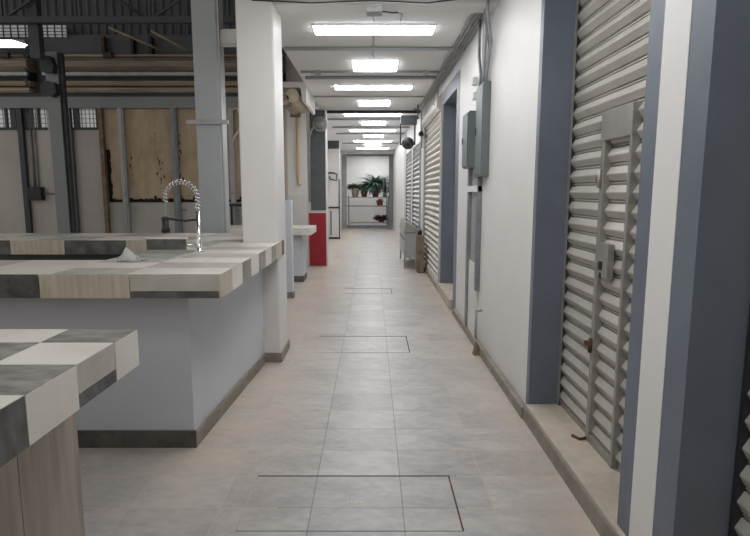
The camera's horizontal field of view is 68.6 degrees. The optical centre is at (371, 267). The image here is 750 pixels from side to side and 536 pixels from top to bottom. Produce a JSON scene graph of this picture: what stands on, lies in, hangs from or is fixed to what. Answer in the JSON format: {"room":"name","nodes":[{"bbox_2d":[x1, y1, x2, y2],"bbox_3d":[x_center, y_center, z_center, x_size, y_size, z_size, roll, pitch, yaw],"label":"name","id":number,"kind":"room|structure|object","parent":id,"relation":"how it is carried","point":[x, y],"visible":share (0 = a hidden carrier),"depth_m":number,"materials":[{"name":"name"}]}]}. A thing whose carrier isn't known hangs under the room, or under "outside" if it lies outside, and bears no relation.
{"room":"covered market","nodes":[
{"label":"covered market","id":0,"kind":"room"},
{"bbox_2d":[0,39,27,48],"bbox_3d":[-6.930,-4.193,10.146,1.140,0.370,0.110,0,8,0],"label":"lamp","id":1,"kind":"object","parent":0,"point":[4,43],"visible":1,"depth_m":10.14,"materials":[{"name":"white"}]},
{"bbox_2d":[0,40,26,46],"bbox_3d":[-6.930,-4.137,10.142,1.140,0.120,0.025,0,8,0],"label":"diffuser","id":2,"kind":"object","parent":1,"relation":"attached to","point":[3,43],"depth_m":10.13,"materials":[{"name":"white"}]},
{"bbox_2d":[3,0,235,34],"bbox_3d":[-5.950,-5.431,10.627,10.100,1.950,0.040,0,8,0],"label":"trim","id":3,"kind":"structure","parent":0,"point":[49,7],"depth_m":10.70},
{"bbox_2d":[0,55,308,266],"bbox_3d":[-5.940,-2.063,10.913,10.120,4.100,0.215,0,8,0],"label":"wall","id":4,"kind":"structure","parent":0,"point":[146,217],"depth_m":10.88,"materials":[{"name":"grey paint"}]},
{"bbox_2d":[0,54,38,92],"bbox_3d":[-7.540,-3.690,10.494,2.120,0.697,0.360,0,8,0],"label":"shutter","id":5,"kind":"object","parent":4,"relation":"attached to","point":[26,66],"visible":0.97,"depth_m":10.38,"materials":[{"name":"beige metal"}]},
{"bbox_2d":[0,52,10,57],"bbox_3d":[-6.870,-3.983,10.302,0.160,0.090,0.100,0,8,0],"label":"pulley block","id":6,"kind":"object","parent":5,"relation":"attached to","point":[2,54],"visible":1,"depth_m":10.25,"materials":[{"name":"metal"}]},
{"bbox_2d":[0,109,47,129],"bbox_3d":[-6.965,-2.938,10.739,1.270,0.480,0.160,0,8,0],"label":"window","id":7,"kind":"structure","parent":4,"relation":"in","point":[8,121],"depth_m":10.69,"materials":[{"name":"white"}]},
{"bbox_2d":[28,114,54,199],"bbox_3d":[-6.448,-2.160,10.735,0.564,1.660,0.140,0,8,0],"label":"switch box","id":8,"kind":"object","parent":4,"relation":"attached to","point":[34,193],"visible":0.89,"depth_m":10.76,"materials":[{"name":"black plastic"}]},
{"bbox_2d":[72,109,97,129],"bbox_3d":[-5.655,-2.938,10.739,0.690,0.480,0.160,0,8,0],"label":"window","id":9,"kind":"structure","parent":4,"relation":"in","point":[82,119],"depth_m":10.71,"materials":[{"name":"white"}]},
{"bbox_2d":[101,36,107,53],"bbox_3d":[-5.125,-4.232,10.540,0.050,0.380,0.140,0,8,0],"label":"post","id":10,"kind":"object","parent":4,"relation":"attached to","point":[104,46],"visible":0.64,"depth_m":10.49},
{"bbox_2d":[64,54,193,75],"label":"shutter","id":11,"kind":"object","parent":4,"relation":"attached to","point":[129,66],"depth_m":10.32,"materials":[{"name":"beige metal"}]},
{"bbox_2d":[103,52,113,57],"bbox_3d":[-4.940,-3.983,10.302,0.160,0.090,0.100,0,8,0],"label":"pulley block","id":12,"kind":"object","parent":11,"relation":"attached to","point":[105,54],"visible":1,"depth_m":10.25,"materials":[{"name":"metal"}]},
{"bbox_3d":[-3.325,-4.233,10.540,0.050,0.380,0.140,0,8,0],"label":"post","id":13,"kind":"object","parent":11,"relation":"on","visible":0},
{"bbox_2d":[151,30,192,53],"bbox_3d":[-3.625,-4.119,10.081,0.038,0.282,0.902,6,10,38],"label":"brace","id":14,"kind":"object","parent":13,"relation":"attached to","point":[152,31],"visible":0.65,"depth_m":10.02,"materials":[{"name":"beige metal"}]},
{"bbox_2d":[66,81,194,92],"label":"beam","id":15,"kind":"structure","parent":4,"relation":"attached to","point":[72,86],"depth_m":10.39,"materials":[{"name":"wood"}]},
{"bbox_2d":[130,36,135,57],"bbox_3d":[-4.575,-4.232,10.540,0.050,0.380,0.140,0,8,0],"label":"post","id":16,"kind":"object","parent":4,"relation":"attached to","point":[132,41],"visible":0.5,"depth_m":10.49,"materials":[{"name":"metal"}]},
{"bbox_2d":[108,26,166,52],"bbox_3d":[-4.275,-4.168,10.074,1.037,0.303,0.038,-7,11,-43],"label":"brace","id":17,"kind":"object","parent":16,"relation":"attached to","point":[109,27],"visible":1,"depth_m":10.04,"materials":[{"name":"beige metal"}]},
{"bbox_2d":[0,93,285,108],"bbox_3d":[-5.130,-3.215,10.590,6.940,0.270,0.140,0,8,0],"label":"lintel beam","id":18,"kind":"structure","parent":4,"relation":"attached to","point":[7,100],"depth_m":10.54,"materials":[{"name":"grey metal"}]},
{"bbox_2d":[231,107,238,142],"bbox_3d":[-2.621,-2.741,10.634,0.298,0.733,0.069,1,8,8],"label":"hose","id":19,"kind":"object","parent":18,"relation":"hanging from","point":[236,108],"visible":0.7,"depth_m":10.63,"materials":[{"name":"rubber"}]},
{"bbox_2d":[0,35,286,55],"bbox_3d":[-5.940,-4.303,10.687,10.120,0.400,0.150,0,8,0],"label":"trim","id":20,"kind":"structure","parent":4,"relation":"attached to","point":[71,44],"depth_m":10.61,"materials":[{"name":"grey paint"}]},
{"bbox_2d":[0,24,66,36],"bbox_3d":[-6.725,-4.531,10.509,1.750,0.240,0.060,0,8,0],"label":"window","id":21,"kind":"structure","parent":20,"relation":"attached to","point":[6,30],"depth_m":10.49,"materials":[{"name":"white"}]},
{"bbox_2d":[148,36,154,57],"bbox_3d":[-4.225,-4.232,10.540,0.050,0.380,0.140,0,8,0],"label":"post","id":22,"kind":"object","parent":4,"relation":"attached to","point":[150,38],"visible":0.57,"depth_m":10.48,"materials":[{"name":"metal"}]},
{"bbox_2d":[103,109,285,201],"bbox_3d":[-3.455,-2.197,10.788,3.510,1.800,0.025,0,8,0],"label":"board","id":23,"kind":"object","parent":4,"relation":"attached to","point":[148,134],"visible":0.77,"depth_m":10.78,"materials":[{"name":"wood"}]},
{"bbox_2d":[296,117,300,185],"bbox_3d":[-1.435,-2.353,10.749,0.086,1.482,0.046,0,8,0],"label":"gas pipe","id":24,"kind":"object","parent":4,"relation":"attached to","point":[297,135],"visible":0.84,"depth_m":10.74,"materials":[{"name":"metal"}]},
{"bbox_2d":[285,200,294,297],"bbox_3d":[-1.333,-0.266,7.802,0.435,1.390,0.150,0,8,0],"label":"wall","id":25,"kind":"structure","parent":0,"point":[288,203],"depth_m":7.75,"materials":[{"name":"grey paint"}]},
{"bbox_2d":[327,141,341,238],"bbox_3d":[-1.425,-2.617,18.577,0.350,3.100,14.480,0,8,0],"label":"wall","id":26,"kind":"structure","parent":0,"point":[327,141],"depth_m":21.83,"materials":[{"name":"white paint"}]},
{"bbox_2d":[79,228,599,535],"bbox_3d":[-4.700,0.030,11.109,12.600,0.100,30.000,0,8,0],"label":"floor","id":27,"kind":"structure","parent":0,"point":[358,403],"depth_m":3.25,"materials":[{"name":"grey tile"}]},
{"bbox_2d":[15,108,32,232],"bbox_3d":[-6.810,-1.547,10.830,0.100,3.100,0.080,0,8,0],"label":"stud","id":28,"kind":"object","parent":27,"relation":"on","point":[19,111],"visible":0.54,"depth_m":10.75,"materials":[{"name":"paint"}]},
{"bbox_2d":[39,52,76,232],"bbox_3d":[-5.310,-1.697,9.361,0.280,3.800,0.290,0,8,0],"label":"steel column","id":29,"kind":"structure","parent":27,"relation":"on","point":[54,87],"depth_m":9.31,"materials":[{"name":"metal"}]},
{"bbox_2d":[0,329,138,535],"bbox_3d":[-2.000,0.825,1.200,2.400,1.037,1.508,0,8,0],"label":"counter","id":30,"kind":"object","parent":27,"relation":"on","point":[47,375],"depth_m":1.62,"materials":[{"name":"tile"}]},
{"bbox_2d":[0,329,138,467],"bbox_3d":[-2.000,0.373,1.138,2.400,0.125,1.508,0,8,0],"label":"countertop","id":31,"kind":"structure","parent":30,"relation":"on","point":[47,375],"depth_m":1.51,"materials":[{"name":"tile"}]},
{"bbox_2d":[68,108,80,232],"bbox_3d":[-5.860,-1.547,10.830,0.080,3.100,0.080,0,8,0],"label":"stud","id":32,"kind":"object","parent":27,"relation":"on","point":[69,109],"visible":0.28,"depth_m":10.76,"materials":[{"name":"grey paint"}]},
{"bbox_2d":[97,108,110,232],"bbox_3d":[-5.250,-1.547,10.830,0.080,3.100,0.080,0,8,0],"label":"stud","id":33,"kind":"object","parent":27,"relation":"on","point":[99,110],"visible":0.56,"depth_m":10.75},
{"bbox_2d":[117,108,134,232],"bbox_3d":[-4.805,-1.546,10.823,0.210,3.100,0.095,0,8,0],"label":"stud","id":34,"kind":"object","parent":27,"relation":"on","point":[120,111],"visible":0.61,"depth_m":10.75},
{"bbox_2d":[0,233,283,447],"bbox_3d":[-2.550,0.362,4.428,3.500,1.070,2.923,0,8,0],"label":"counter","id":35,"kind":"object","parent":27,"relation":"on","point":[198,318],"depth_m":3.24,"materials":[{"name":"white tile"}]},
{"bbox_2d":[117,247,144,261],"bbox_3d":[-1.503,-0.088,3.435,0.152,0.086,0.113,0,8,0],"label":"plastic film","id":36,"kind":"object","parent":35,"relation":"on","point":[127,255],"visible":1,"depth_m":3.41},
{"bbox_2d":[0,233,283,297],"bbox_3d":[-2.550,-0.103,4.364,3.500,0.130,2.923,0,8,0],"label":"countertop","id":37,"kind":"structure","parent":35,"relation":"on","point":[226,261],"depth_m":3.20,"materials":[{"name":"multicoloured tile"}]},
{"bbox_2d":[108,252,191,259],"bbox_3d":[-1.480,0.001,3.715,0.400,0.168,0.400,0,8,0],"label":"sink","id":38,"kind":"object","parent":35,"relation":"in","point":[147,255],"visible":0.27,"depth_m":3.86,"materials":[{"name":"silver metal"}]},
{"bbox_2d":[145,237,187,251],"bbox_3d":[-1.465,-0.165,3.929,0.290,0.112,0.040,0,8,0],"label":"backsplash panel","id":39,"kind":"object","parent":35,"relation":"on","point":[154,244],"visible":0.9,"depth_m":3.91,"materials":[{"name":"stone"}]},
{"bbox_2d":[161,179,203,252],"bbox_3d":[-1.363,-0.372,3.933,0.299,0.521,0.070,0,8,0],"label":"tap","id":40,"kind":"object","parent":35,"relation":"on","point":[165,228],"visible":1,"depth_m":3.93,"materials":[{"name":"silver metal"}]},
{"bbox_2d":[169,108,185,232],"bbox_3d":[-3.790,-1.546,10.823,0.220,3.100,0.095,0,8,0],"label":"stud","id":41,"kind":"object","parent":27,"relation":"on","point":[178,209],"visible":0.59,"depth_m":10.74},
{"bbox_2d":[186,0,229,232],"bbox_3d":[-1.890,-2.518,6.348,0.480,6.250,0.335,0,8,0],"label":"steel column","id":42,"kind":"structure","parent":27,"relation":"on","point":[206,15],"depth_m":6.34,"materials":[{"name":"metal"}]},
{"bbox_2d":[220,29,236,46],"bbox_3d":[-1.375,-2.663,6.375,0.750,0.150,0.200,0,8,0],"label":"beam","id":43,"kind":"structure","parent":42,"relation":"attached to","point":[227,36],"depth_m":6.28,"materials":[{"name":"white paint"}]},
{"bbox_2d":[224,54,236,75],"label":"shutter","id":44,"kind":"object","parent":42,"relation":"attached to","point":[230,64],"depth_m":10.32,"materials":[{"name":"beige metal"}]},
{"bbox_2d":[228,108,241,224],"bbox_3d":[-2.680,-1.546,10.823,0.200,3.100,0.095,0,8,0],"label":"stud","id":45,"kind":"object","parent":27,"relation":"on","point":[232,164],"visible":0.59,"depth_m":10.72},
{"bbox_2d":[229,203,241,224],"bbox_3d":[-2.525,-0.589,10.544,0.550,1.280,0.450,0,8,0],"label":"side table","id":46,"kind":"object","parent":27,"relation":"on","point":[231,205],"visible":0.1,"depth_m":10.62,"materials":[{"name":"metal"}]},
{"bbox_2d":[235,0,289,361],"bbox_3d":[-0.959,-0.902,4.883,0.322,3.450,0.470,0,8,0],"label":"column","id":47,"kind":"structure","parent":27,"relation":"on","point":[258,23],"depth_m":4.67,"materials":[{"name":"white paint"}]},
{"bbox_2d":[230,225,315,281],"bbox_3d":[-1.792,-0.250,9.404,1.615,0.920,0.800,0,8,0],"label":"counter","id":48,"kind":"object","parent":27,"relation":"on","point":[300,232],"depth_m":9.21,"materials":[{"name":"white tile"}]},
{"bbox_2d":[230,225,315,234],"bbox_3d":[-1.792,-0.646,9.350,1.615,0.120,0.800,0,8,0],"label":"countertop","id":49,"kind":"structure","parent":48,"relation":"on","point":[297,229],"depth_m":8.96,"materials":[{"name":"white tile"}]},
{"bbox_2d":[307,110,328,265],"bbox_3d":[-1.097,-1.598,11.199,0.365,3.100,0.375,0,8,0],"label":"column","id":50,"kind":"structure","parent":27,"relation":"on","point":[318,206],"depth_m":11.05,"materials":[{"name":"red paint"}]},
{"bbox_2d":[308,116,327,201],"bbox_3d":[-1.067,-2.142,10.861,0.395,1.670,0.165,0,8,0],"label":"electric meter","id":51,"kind":"object","parent":50,"relation":"attached to","point":[320,124],"visible":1,"depth_m":10.80,"materials":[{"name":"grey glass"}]},
{"bbox_2d":[328,141,340,238],"bbox_3d":[-1.209,-2.493,17.674,0.362,3.100,0.402,0,8,0],"label":"column","id":52,"kind":"structure","parent":27,"relation":"on","point":[333,146],"depth_m":17.53,"materials":[{"name":"white paint"}]},
{"bbox_2d":[235,475,463,530],"bbox_3d":[-0.099,1.141,2.694,1.022,0.002,0.485,0,8,0],"label":"floor hatch","id":53,"kind":"object","parent":27,"relation":"on","point":[258,475],"visible":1,"depth_m":2.93,"materials":[{"name":"beige tile"}]},
{"bbox_2d":[342,154,392,227],"bbox_3d":[-0.185,-3.182,22.880,2.130,3.040,0.100,0,8,0],"label":"door frame","id":54,"kind":"structure","parent":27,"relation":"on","point":[344,156],"depth_m":22.87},
{"bbox_2d":[348,196,388,224],"bbox_3d":[-0.150,-2.420,23.611,1.740,1.330,0.540,0,8,0],"label":"rack","id":55,"kind":"object","parent":27,"relation":"on","point":[348,196],"visible":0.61,"depth_m":23.34,"materials":[{"name":"metal"}]},
{"bbox_2d":[347,183,360,196],"bbox_3d":[-0.707,-3.324,23.457,0.874,0.583,0.647,0,8,0],"label":"potted plant","id":56,"kind":"object","parent":55,"relation":"on","point":[354,188],"visible":0.92,"depth_m":23.37,"materials":[{"name":"green plant"}]},
{"bbox_2d":[359,184,370,196],"bbox_3d":[-0.333,-3.330,23.486,0.756,0.588,0.606,0,8,0],"label":"potted plant","id":57,"kind":"object","parent":55,"relation":"on","point":[362,192],"visible":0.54,"depth_m":23.40,"materials":[{"name":"green plant"}]},
{"bbox_2d":[358,174,388,196],"bbox_3d":[0.101,-3.508,23.392,1.830,0.966,1.421,0,8,0],"label":"potted plant","id":58,"kind":"object","parent":55,"relation":"on","point":[376,184],"visible":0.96,"depth_m":23.20,"materials":[{"name":"green plant"}]},
{"bbox_2d":[373,215,387,221],"bbox_3d":[0.376,-2.125,23.584,0.824,0.313,0.613,0,8,0],"label":"potted plant","id":59,"kind":"object","parent":55,"relation":"on","point":[379,218],"visible":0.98,"depth_m":23.48,"materials":[{"name":"purple plant"}]},
{"bbox_2d":[399,218,417,268],"bbox_3d":[0.750,-0.552,11.594,0.280,0.920,1.760,0,8,0],"label":"cart","id":60,"kind":"object","parent":27,"relation":"on","point":[408,231],"visible":0.89,"depth_m":10.75,"materials":[{"name":"metal"}]},
{"bbox_2d":[399,218,417,232],"bbox_3d":[0.750,-0.909,11.544,0.280,0.200,1.760,0,8,0],"label":"hood","id":61,"kind":"object","parent":60,"relation":"attached to","point":[405,226],"depth_m":10.68,"materials":[{"name":"metal"}]},
{"bbox_2d":[416,234,423,272],"bbox_3d":[0.905,-0.278,10.410,0.120,0.700,0.400,0,8,0],"label":"stone block","id":62,"kind":"object","parent":27,"relation":"on","point":[419,238],"visible":0.94,"depth_m":10.22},
{"bbox_2d":[472,342,479,355],"bbox_3d":[0.973,0.746,5.120,0.065,0.120,0.080,0,8,0],"label":"wedge","id":63,"kind":"object","parent":27,"relation":"on","point":[476,350],"visible":1,"depth_m":5.09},
{"bbox_2d":[347,157,388,224],"bbox_3d":[0.000,-3.561,25.402,3.200,3.100,0.200,0,8,0],"label":"wall","id":64,"kind":"structure","parent":0,"point":[357,167],"depth_m":25.26,"materials":[{"name":"white paint"}]},
{"bbox_2d":[273,0,498,156],"bbox_3d":[0.000,-3.145,10.670,3.200,0.250,30.000,0,8,0],"label":"ceiling","id":65,"kind":"structure","parent":0,"point":[450,17],"depth_m":6.37,"materials":[{"name":"paint"}]},
{"bbox_2d":[282,82,314,116],"bbox_3d":[-1.225,-2.727,8.996,0.450,0.360,1.330,0,8,0],"label":"awning","id":66,"kind":"object","parent":65,"relation":"attached to","point":[297,98],"visible":0.91,"depth_m":8.44,"materials":[{"name":"white paint"}]},
{"bbox_2d":[252,0,453,3],"bbox_3d":[-0.025,-2.180,4.472,1.911,0.057,0.033,0,8,1],"label":"cable","id":67,"kind":"object","parent":65,"relation":"hanging from","point":[252,0],"visible":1,"depth_m":4.47,"materials":[{"name":"metal"}]},
{"bbox_2d":[327,118,399,119],"bbox_3d":[-0.015,-3.263,12.067,1.930,0.040,0.040,0,8,0],"label":"conduit","id":68,"kind":"object","parent":65,"relation":"attached to","point":[327,118],"visible":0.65,"depth_m":12.05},
{"bbox_2d":[314,96,424,96],"bbox_3d":[-0.045,-2.880,9.243,1.870,0.024,0.024,0,8,0],"label":"conduit","id":69,"kind":"object","parent":65,"relation":"attached to","point":[314,96],"visible":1,"depth_m":9.23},
{"bbox_2d":[301,70,438,74],"bbox_3d":[-0.030,-2.603,7.333,1.840,0.050,0.070,0,8,0],"label":"conduit","id":70,"kind":"object","parent":65,"relation":"attached to","point":[317,72],"visible":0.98,"depth_m":7.32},
{"bbox_2d":[336,133,403,133],"bbox_3d":[-0.055,-3.673,15.039,1.850,0.040,0.040,0,8,0],"label":"conduit","id":71,"kind":"object","parent":65,"relation":"attached to","point":[336,133],"visible":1,"depth_m":15.02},
{"bbox_2d":[305,76,435,78],"bbox_3d":[-0.020,-2.651,7.659,1.820,0.044,0.044,0,8,0],"label":"conduit","id":72,"kind":"object","parent":65,"relation":"attached to","point":[306,77],"visible":1,"depth_m":7.64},
{"bbox_2d":[342,143,398,143],"bbox_3d":[-0.055,-4.084,18.011,1.850,0.040,0.040,0,8,0],"label":"conduit","id":73,"kind":"object","parent":65,"relation":"attached to","point":[342,143],"visible":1,"depth_m":18.00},
{"bbox_2d":[332,126,409,127],"bbox_3d":[-0.025,-3.468,13.553,1.910,0.040,0.040,0,8,0],"label":"conduit","id":74,"kind":"object","parent":65,"relation":"attached to","point":[332,126],"visible":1,"depth_m":13.54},
{"bbox_2d":[353,140,391,141],"bbox_3d":[0.020,-3.995,17.316,1.200,0.025,0.290,0,8,0],"label":"recessed light","id":75,"kind":"object","parent":65,"relation":"in","point":[353,140],"visible":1,"depth_m":17.17,"materials":[{"name":"white"}]},
{"bbox_2d":[333,85,412,89],"bbox_3d":[0.020,-2.766,8.421,1.200,0.025,0.290,0,8,0],"label":"recessed light","id":76,"kind":"object","parent":65,"relation":"in","point":[337,87],"visible":1,"depth_m":8.37,"materials":[{"name":"white"}]},
{"bbox_2d":[344,113,401,115],"bbox_3d":[0.020,-3.177,11.392,1.200,0.025,0.290,0,8,0],"label":"recessed light","id":77,"kind":"object","parent":65,"relation":"in","point":[345,114],"visible":0.9,"depth_m":11.28,"materials":[{"name":"white"}]},
{"bbox_2d":[344,114,401,115],"bbox_3d":[0.020,-3.177,11.392,1.176,0.025,0.266,0,8,0],"label":"diffuser","id":78,"kind":"object","parent":77,"relation":"attached to","point":[344,114],"depth_m":11.28,"materials":[{"name":"white"}]},
{"bbox_2d":[350,129,395,131],"bbox_3d":[0.020,-3.585,14.344,1.200,0.025,0.290,0,8,0],"label":"recessed light","id":79,"kind":"object","parent":65,"relation":"in","point":[351,130],"visible":1,"depth_m":14.22,"materials":[{"name":"white"}]},
{"bbox_2d":[350,130,395,131],"bbox_3d":[0.020,-3.585,14.344,1.176,0.025,0.266,0,8,0],"label":"diffuser","id":80,"kind":"object","parent":79,"relation":"attached to","point":[350,130],"depth_m":14.22,"materials":[{"name":"white"}]},
{"bbox_2d":[327,110,419,112],"bbox_3d":[0.030,-3.048,10.734,1.820,0.060,0.060,0,8,0],"label":"conduit","id":81,"kind":"object","parent":65,"relation":"attached to","point":[328,111],"visible":0.92,"depth_m":10.71,"materials":[{"name":"metal"}]},
{"bbox_2d":[363,134,383,136],"bbox_3d":[0.040,-3.776,15.731,0.580,0.025,0.580,0,8,0],"label":"recessed light","id":82,"kind":"object","parent":65,"relation":"in","point":[364,135],"visible":1,"depth_m":15.48,"materials":[{"name":"white"}]},
{"bbox_2d":[361,121,386,124],"bbox_3d":[0.040,-3.366,12.759,0.580,0.025,0.580,0,8,0],"label":"recessed light","id":83,"kind":"object","parent":65,"relation":"in","point":[362,122],"visible":1,"depth_m":12.58,"materials":[{"name":"white"}]},
{"bbox_2d":[312,24,436,34],"bbox_3d":[0.020,-2.353,5.429,1.200,0.025,0.290,0,8,0],"label":"recessed light","id":84,"kind":"object","parent":65,"relation":"in","point":[319,29],"visible":1,"depth_m":5.38,"materials":[{"name":"white"}]},
{"bbox_2d":[284,47,464,50],"bbox_3d":[0.025,-2.441,6.123,2.010,0.040,0.040,0,8,0],"label":"conduit","id":85,"kind":"object","parent":65,"relation":"attached to","point":[285,48],"visible":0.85,"depth_m":6.11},
{"bbox_2d":[358,100,390,105],"bbox_3d":[0.040,-2.971,9.906,0.580,0.025,0.580,0,8,0],"label":"recessed light","id":86,"kind":"object","parent":65,"relation":"in","point":[360,102],"visible":1,"depth_m":9.77,"materials":[{"name":"white"}]},
{"bbox_2d":[367,5,381,15],"bbox_3d":[0.020,-2.157,4.613,0.130,0.050,0.130,0,8,0],"label":"junction box","id":87,"kind":"object","parent":65,"relation":"attached to","point":[371,11],"visible":0.99,"depth_m":4.55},
{"bbox_2d":[351,59,398,70],"bbox_3d":[0.040,-2.566,6.974,0.580,0.025,0.580,0,8,0],"label":"recessed light","id":88,"kind":"object","parent":65,"relation":"in","point":[357,64],"visible":1,"depth_m":6.86,"materials":[{"name":"white"}]},
{"bbox_2d":[400,105,418,148],"bbox_3d":[0.693,-2.612,10.188,0.345,0.813,0.300,0,8,0],"label":"security camera","id":89,"kind":"object","parent":65,"relation":"hanging from","point":[407,143],"visible":1,"depth_m":10.13,"materials":[{"name":"metal"}]},
{"bbox_2d":[420,13,473,106],"bbox_3d":[0.905,-2.601,7.262,0.020,0.025,6.300,0,8,0],"label":"conduit","id":90,"kind":"object","parent":65,"relation":"attached to","point":[472,14],"visible":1,"depth_m":6.28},
{"bbox_2d":[424,13,477,102],"bbox_3d":[0.940,-2.567,7.015,0.020,0.025,5.800,0,8,0],"label":"conduit","id":91,"kind":"object","parent":65,"relation":"attached to","point":[476,14],"visible":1,"depth_m":6.21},
{"bbox_2d":[423,13,482,107],"bbox_3d":[0.975,-2.606,7.312,0.020,0.028,6.400,0,8,0],"label":"conduit","id":92,"kind":"object","parent":65,"relation":"attached to","point":[480,14],"visible":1,"depth_m":6.29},
{"bbox_2d":[430,16,482,99],"bbox_3d":[1.010,-2.536,6.817,0.020,0.032,5.400,0,8,0],"label":"conduit","id":93,"kind":"object","parent":65,"relation":"attached to","point":[476,27],"visible":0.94,"depth_m":6.38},
{"bbox_2d":[393,0,749,535],"bbox_3d":[1.240,-1.555,10.890,0.720,3.100,30.000,0,8,0],"label":"wall","id":94,"kind":"structure","parent":0,"point":[690,304],"depth_m":2.03,"materials":[{"name":"white paint"}]},
{"bbox_2d":[406,149,411,222],"bbox_3d":[0.965,-1.703,14.150,0.070,2.500,1.896,0,8,0],"label":"roller shutter","id":95,"kind":"object","parent":94,"relation":"attached to","point":[409,155],"visible":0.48,"depth_m":14.24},
{"bbox_2d":[412,142,420,258],"bbox_3d":[0.985,-1.412,12.047,0.070,2.500,1.743,0,8,0],"label":"roller shutter","id":96,"kind":"object","parent":94,"relation":"attached to","point":[416,202],"visible":0.65,"depth_m":11.86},
{"bbox_2d":[413,142,419,233],"bbox_3d":[0.982,-1.440,12.041,0.064,2.437,1.650,0,8,0],"label":"curtain","id":97,"kind":"object","parent":96,"relation":"hanging from","point":[416,150],"depth_m":11.94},
{"bbox_2d":[413,108,422,147],"bbox_3d":[0.891,-2.714,10.679,0.187,0.754,0.028,0,8,0],"label":"conduit","id":98,"kind":"object","parent":94,"relation":"attached to","point":[413,108],"visible":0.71,"depth_m":10.67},
{"bbox_2d":[422,93,442,282],"bbox_3d":[1.022,-1.323,9.505,0.133,2.920,2.503,0,8,0],"label":"roller shutter","id":99,"kind":"object","parent":94,"relation":"attached to","point":[432,121],"visible":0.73,"depth_m":9.33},
{"bbox_2d":[424,113,439,279],"bbox_3d":[1.052,-1.207,9.499,0.055,2.590,2.370,0,8,0],"label":"curtain","id":100,"kind":"object","parent":99,"relation":"hanging from","point":[432,127],"depth_m":9.52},
{"bbox_2d":[462,110,475,168],"bbox_3d":[0.979,-1.272,5.498,0.123,0.545,0.320,0,8,0],"label":"electrical box","id":101,"kind":"object","parent":94,"relation":"attached to","point":[469,119],"visible":0.85,"depth_m":5.36,"materials":[{"name":"grey metal"}]},
{"bbox_2d":[464,168,482,338],"bbox_3d":[1.006,-0.156,5.474,0.067,1.670,0.712,0,8,0],"label":"channel","id":102,"kind":"object","parent":94,"relation":"attached to","point":[474,185],"visible":0.91,"depth_m":5.53,"materials":[{"name":"white paint"}]},
{"bbox_2d":[471,77,477,85],"bbox_3d":[1.015,-1.848,5.448,0.050,0.070,0.100,0,8,0],"label":"junction box","id":103,"kind":"object","parent":94,"relation":"attached to","point":[474,81],"visible":1,"depth_m":5.40,"materials":[{"name":"white paint"}]},
{"bbox_2d":[424,266,525,418],"bbox_3d":[1.018,0.467,7.308,0.045,0.075,7.350,0,8,0],"label":"baseboard","id":104,"kind":"structure","parent":94,"relation":"attached to","point":[514,398],"depth_m":4.54,"materials":[{"name":"beige tile"}]},
{"bbox_2d":[474,81,490,176],"bbox_3d":[1.001,-1.248,5.011,0.078,0.820,0.330,0,8,0],"label":"electrical box","id":105,"kind":"object","parent":94,"relation":"attached to","point":[483,94],"visible":0.99,"depth_m":4.88,"materials":[{"name":"grey metal"}]},
{"bbox_2d":[478,19,481,85],"bbox_3d":[0.999,-1.988,5.081,0.032,0.624,0.138,0,8,0],"label":"conduit","id":106,"kind":"object","parent":105,"relation":"attached to","point":[480,20],"visible":0.85,"depth_m":5.09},
{"bbox_2d":[481,13,483,81],"bbox_3d":[1.012,-1.972,4.962,0.036,0.625,0.061,0,8,0],"label":"conduit","id":107,"kind":"object","parent":105,"relation":"attached to","point":[483,13],"visible":0.27,"depth_m":4.96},
{"bbox_2d":[481,23,486,83],"bbox_3d":[1.000,-1.957,4.858,0.032,0.624,0.127,0,8,0],"label":"conduit","id":108,"kind":"object","parent":105,"relation":"attached to","point":[485,36],"visible":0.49,"depth_m":4.87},
{"bbox_2d":[484,9,489,80],"bbox_3d":[1.001,-1.943,4.755,0.066,0.625,0.214,3,8,18],"label":"conduit","id":109,"kind":"object","parent":105,"relation":"attached to","point":[485,18],"visible":0.32,"depth_m":4.69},
{"bbox_2d":[485,0,492,80],"bbox_3d":[0.991,-1.929,4.651,0.066,0.624,0.282,2,8,13],"label":"conduit","id":110,"kind":"object","parent":105,"relation":"attached to","point":[487,1],"visible":1,"depth_m":4.59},
{"bbox_2d":[437,283,625,535],"bbox_3d":[1.140,0.891,4.035,0.300,0.130,8.750,0,8,0],"label":"door sill","id":111,"kind":"structure","parent":94,"relation":"attached to","point":[592,482],"depth_m":2.90,"materials":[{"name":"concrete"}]},
{"bbox_2d":[556,0,650,471],"bbox_3d":[1.213,-0.320,2.815,0.138,2.657,1.333,0,8,0],"label":"roller shutter","id":112,"kind":"object","parent":94,"relation":"attached to","point":[610,49],"visible":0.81,"depth_m":2.95,"materials":[{"name":"metal"}]},
{"bbox_2d":[728,306,749,535],"bbox_3d":[1.254,-0.082,1.087,0.055,2.655,1.333,0,8,0],"label":"roller shutter","id":113,"kind":"object","parent":94,"relation":"attached to","point":[739,517],"visible":1,"depth_m":1.84,"materials":[{"name":"metal"}]},
{"bbox_2d":[735,390,749,535],"bbox_3d":[1.258,-0.092,1.085,0.045,2.606,1.295,0,8,0],"label":"curtain","id":114,"kind":"object","parent":113,"relation":"hanging from","point":[742,458],"depth_m":1.84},
{"bbox_3d":[-5.950,-6.164,2.833,10.100,1.876,15.305,0,8,0],"label":"roof","id":115,"kind":"structure","parent":0,"visible":0},
{"bbox_2d":[25,0,44,59],"bbox_3d":[-5.320,-4.766,8.558,0.160,2.900,0.140,0,8,0],"label":"post","id":116,"kind":"object","parent":115,"relation":"attached to","point":[35,31],"visible":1,"depth_m":8.65,"materials":[{"name":"metal"}]},
{"bbox_3d":[-0.940,-3.759,3.165,0.120,3.020,15.300,0,8,0],"label":"trim","id":117,"kind":"structure","parent":0,"visible":0},
{"bbox_2d":[0,0,235,23],"bbox_3d":[-5.250,-4.218,8.503,8.500,0.830,0.100,0,8,0],"label":"roof truss","id":118,"kind":"object","parent":117,"relation":"attached to","point":[8,19],"visible":0.74,"depth_m":8.51,"materials":[{"name":"metal"}]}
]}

